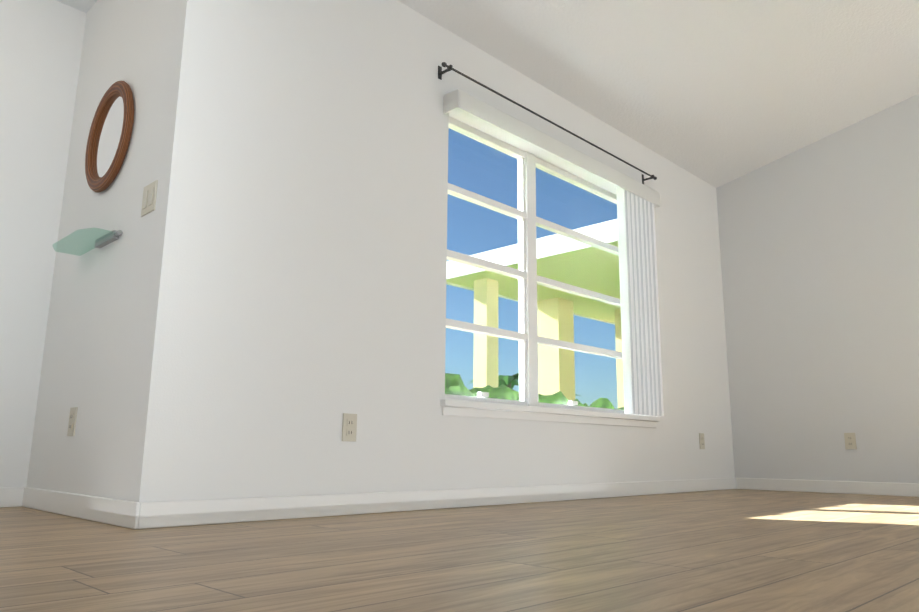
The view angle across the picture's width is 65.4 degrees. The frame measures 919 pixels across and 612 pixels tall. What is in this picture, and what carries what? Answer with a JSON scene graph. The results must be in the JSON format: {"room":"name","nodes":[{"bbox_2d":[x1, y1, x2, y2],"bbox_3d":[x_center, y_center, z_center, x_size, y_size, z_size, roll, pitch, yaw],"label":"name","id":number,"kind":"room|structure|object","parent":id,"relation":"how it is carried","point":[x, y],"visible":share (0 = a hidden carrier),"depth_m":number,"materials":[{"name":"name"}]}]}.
{"room":"empty living room","nodes":[
{"label":"empty living room","id":0,"kind":"room"},
{"bbox_2d":[0,0,85,486],"bbox_3d":[-2.623,-0.485,2.876,0.200,2.560,1.800,-11,-16,43],"label":"wall","id":1,"kind":"structure","parent":0,"point":[41,42],"depth_m":3.37,"materials":[{"name":"white paint"}]},
{"bbox_2d":[0,487,19,507],"bbox_3d":[-2.082,0.816,3.033,0.012,0.085,0.354,-11,-16,43],"label":"baseboard","id":2,"kind":"structure","parent":1,"relation":"attached to","point":[9,496],"depth_m":3.14,"materials":[{"name":"white wood"}]},
{"bbox_2d":[26,0,166,498],"bbox_3d":[-1.554,-0.404,3.219,1.236,2.560,0.200,-11,-16,43],"label":"wall","id":3,"kind":"structure","parent":0,"point":[87,349],"depth_m":2.97,"materials":[{"name":"white paint"}]},
{"bbox_2d":[67,407,77,435],"bbox_3d":[-1.567,0.468,2.895,0.070,0.114,0.010,-11,-16,43],"label":"outlet","id":4,"kind":"object","parent":3,"relation":"attached to","point":[72,421],"visible":1,"depth_m":2.88,"materials":[{"name":"beige plastic"}]},
{"bbox_2d":[16,487,131,527],"bbox_3d":[-1.496,0.766,2.761,1.236,0.085,0.016,-11,-16,43],"label":"baseboard","id":5,"kind":"structure","parent":3,"relation":"attached to","point":[116,512],"depth_m":2.68,"materials":[{"name":"white wood"}]},
{"bbox_2d":[53,227,122,255],"bbox_3d":[-1.546,-0.266,2.941,0.480,0.032,0.135,-11,-16,43],"label":"glass shelf","id":6,"kind":"object","parent":3,"relation":"attached to","point":[107,238],"visible":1,"depth_m":2.90,"materials":[{"name":"teal glass"}]},
{"bbox_2d":[85,81,133,191],"bbox_3d":[-1.505,-0.727,3.072,0.490,0.490,0.034,-11,-16,43],"label":"mirror","id":7,"kind":"object","parent":3,"relation":"attached to","point":[109,137],"visible":1,"depth_m":3.06,"materials":[{"name":"wood"},{"name":"mirror glass"}]},
{"bbox_2d":[141,180,157,216],"bbox_3d":[-1.160,-0.402,2.674,0.116,0.116,0.010,-11,-16,43],"label":"switch plate","id":8,"kind":"object","parent":3,"relation":"attached to","point":[149,198],"visible":1,"depth_m":2.66,"materials":[{"name":"beige plastic"}]},
{"bbox_2d":[116,0,734,502],"bbox_3d":[0.518,-0.166,4.282,0.200,2.560,4.656,-11,-16,43],"label":"wall","id":9,"kind":"structure","parent":0,"point":[290,304],"depth_m":3.07,"materials":[{"name":"white paint"}]},
{"bbox_2d":[342,413,356,441],"bbox_3d":[-0.457,0.506,2.985,0.010,0.114,0.070,-11,-16,43],"label":"outlet","id":10,"kind":"object","parent":9,"relation":"attached to","point":[349,426],"visible":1,"depth_m":2.98,"materials":[{"name":"beige plastic"}]},
{"bbox_2d":[128,478,739,528],"bbox_3d":[0.537,1.022,3.915,0.016,0.085,4.548,-11,-16,43],"label":"baseboard","id":11,"kind":"structure","parent":9,"relation":"attached to","point":[137,515],"depth_m":3.02,"materials":[{"name":"white wood"}]},
{"bbox_2d":[445,116,623,413],"bbox_3d":[0.534,-0.144,4.316,0.080,1.530,1.940,-11,-16,43],"label":"window","id":12,"kind":"structure","parent":9,"relation":"in","point":[527,337],"depth_m":4.17,"materials":[{"name":"white metal"}]},
{"bbox_2d":[438,62,656,183],"bbox_3d":[0.632,-1.057,4.363,0.088,0.070,2.120,-11,-16,43],"label":"curtain rod","id":13,"kind":"object","parent":9,"relation":"attached to","point":[441,72],"visible":1,"depth_m":4.08,"materials":[{"name":"grey metal"}]},
{"bbox_2d":[440,399,659,427],"bbox_3d":[0.583,0.632,4.101,0.140,0.075,2.000,-11,-16,43],"label":"window sill","id":14,"kind":"structure","parent":9,"relation":"attached to","point":[451,407],"depth_m":3.88,"materials":[{"name":"white wood"}]},
{"bbox_2d":[443,89,660,207],"bbox_3d":[0.664,-0.891,4.352,0.105,0.100,2.030,-11,-16,43],"label":"blind valance","id":15,"kind":"object","parent":9,"relation":"attached to","point":[477,108],"visible":0.96,"depth_m":4.09,"materials":[{"name":"white plastic"}]},
{"bbox_2d":[616,187,663,415],"bbox_3d":[1.193,-0.038,4.741,0.082,1.505,0.413,-11,-16,43],"label":"vertical blinds","id":16,"kind":"object","parent":15,"relation":"hanging from","point":[641,357],"visible":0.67,"depth_m":4.68,"materials":[{"name":"white"}]},
{"bbox_2d":[699,433,704,448],"bbox_3d":[1.763,0.983,5.202,0.010,0.114,0.070,-11,-16,43],"label":"outlet","id":17,"kind":"object","parent":9,"relation":"attached to","point":[701,441],"visible":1,"depth_m":5.19,"materials":[{"name":"beige plastic"}]},
{"bbox_2d":[0,489,918,611],"bbox_3d":[2.378,0.786,2.201,7.936,0.100,8.236,-11,-16,43],"label":"floor","id":18,"kind":"structure","parent":0,"point":[738,550],"depth_m":1.74,"materials":[{"name":"laminate"}]},
{"bbox_2d":[56,0,918,187],"bbox_3d":[1.788,-2.524,2.227,7.936,1.504,6.456,-11,-16,43],"label":"ceiling","id":19,"kind":"structure","parent":0,"point":[715,93],"depth_m":4.37,"materials":[{"name":"white paint"}]},
{"bbox_2d":[716,94,918,482],"bbox_3d":[4.505,-0.930,3.700,6.500,3.904,0.120,-11,-16,43],"label":"wall","id":20,"kind":"structure","parent":0,"point":[819,247],"depth_m":5.23,"materials":[{"name":"white paint"}]},
{"bbox_2d":[736,478,918,496],"bbox_3d":[3.041,1.191,4.619,2.522,0.085,0.016,-11,-16,43],"label":"baseboard","id":21,"kind":"structure","parent":20,"relation":"attached to","point":[820,486],"depth_m":5.02,"materials":[{"name":"white wood"}]},
{"bbox_2d":[844,433,856,448],"bbox_3d":[2.723,0.941,4.990,0.070,0.114,0.010,-11,-16,43],"label":"outlet","id":22,"kind":"object","parent":20,"relation":"attached to","point":[850,440],"visible":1,"depth_m":4.99,"materials":[{"name":"beige plastic"}]},
{"label":"outside","id":23,"kind":"structure","parent":0,"visible":0},
{"bbox_3d":[-27.126,18.180,88.442,159.799,0.050,200.000,-11,-16,43],"label":"lawn","id":24,"kind":"structure","parent":23,"visible":0},
{"bbox_2d":[445,373,472,396],"bbox_3d":[-0.170,0.958,4.943,0.870,0.999,0.996,-11,-16,43],"label":"hedge","id":25,"kind":"object","parent":24,"relation":"on","point":[460,388],"depth_m":4.95,"materials":[{"name":"green plant"}]},
{"bbox_2d":[467,373,518,388],"bbox_3d":[1.893,4.210,27.025,3.224,3.387,3.056,-11,-16,43],"label":"palm tree","id":26,"kind":"object","parent":24,"relation":"on","point":[507,379],"depth_m":27.17,"materials":[{"name":"green plant"}]},
{"bbox_2d":[470,384,518,400],"bbox_3d":[0.180,1.079,5.479,0.873,0.961,0.943,-11,-16,43],"label":"hedge","id":27,"kind":"object","parent":24,"relation":"on","point":[497,391],"depth_m":5.45,"materials":[{"name":"green plant"}]},
{"bbox_2d":[446,219,623,407],"bbox_3d":[3.960,1.167,10.952,4.360,2.960,7.880,-11,-16,43],"label":"porch","id":28,"kind":"object","parent":24,"relation":"on","point":[581,306],"depth_m":9.85,"materials":[{"name":"beige paint"}]},
{"bbox_2d":[538,391,574,405],"bbox_3d":[0.639,1.174,5.877,0.888,0.941,0.908,-11,-16,43],"label":"hedge","id":29,"kind":"object","parent":24,"relation":"on","point":[558,396],"depth_m":5.82,"materials":[{"name":"green plant"}]},
{"bbox_2d":[574,398,614,408],"bbox_3d":[1.141,1.257,6.221,0.896,0.921,1.012,-11,-16,43],"label":"hedge","id":30,"kind":"object","parent":24,"relation":"on","point":[603,403],"depth_m":6.29,"materials":[{"name":"green plant"}]}
]}

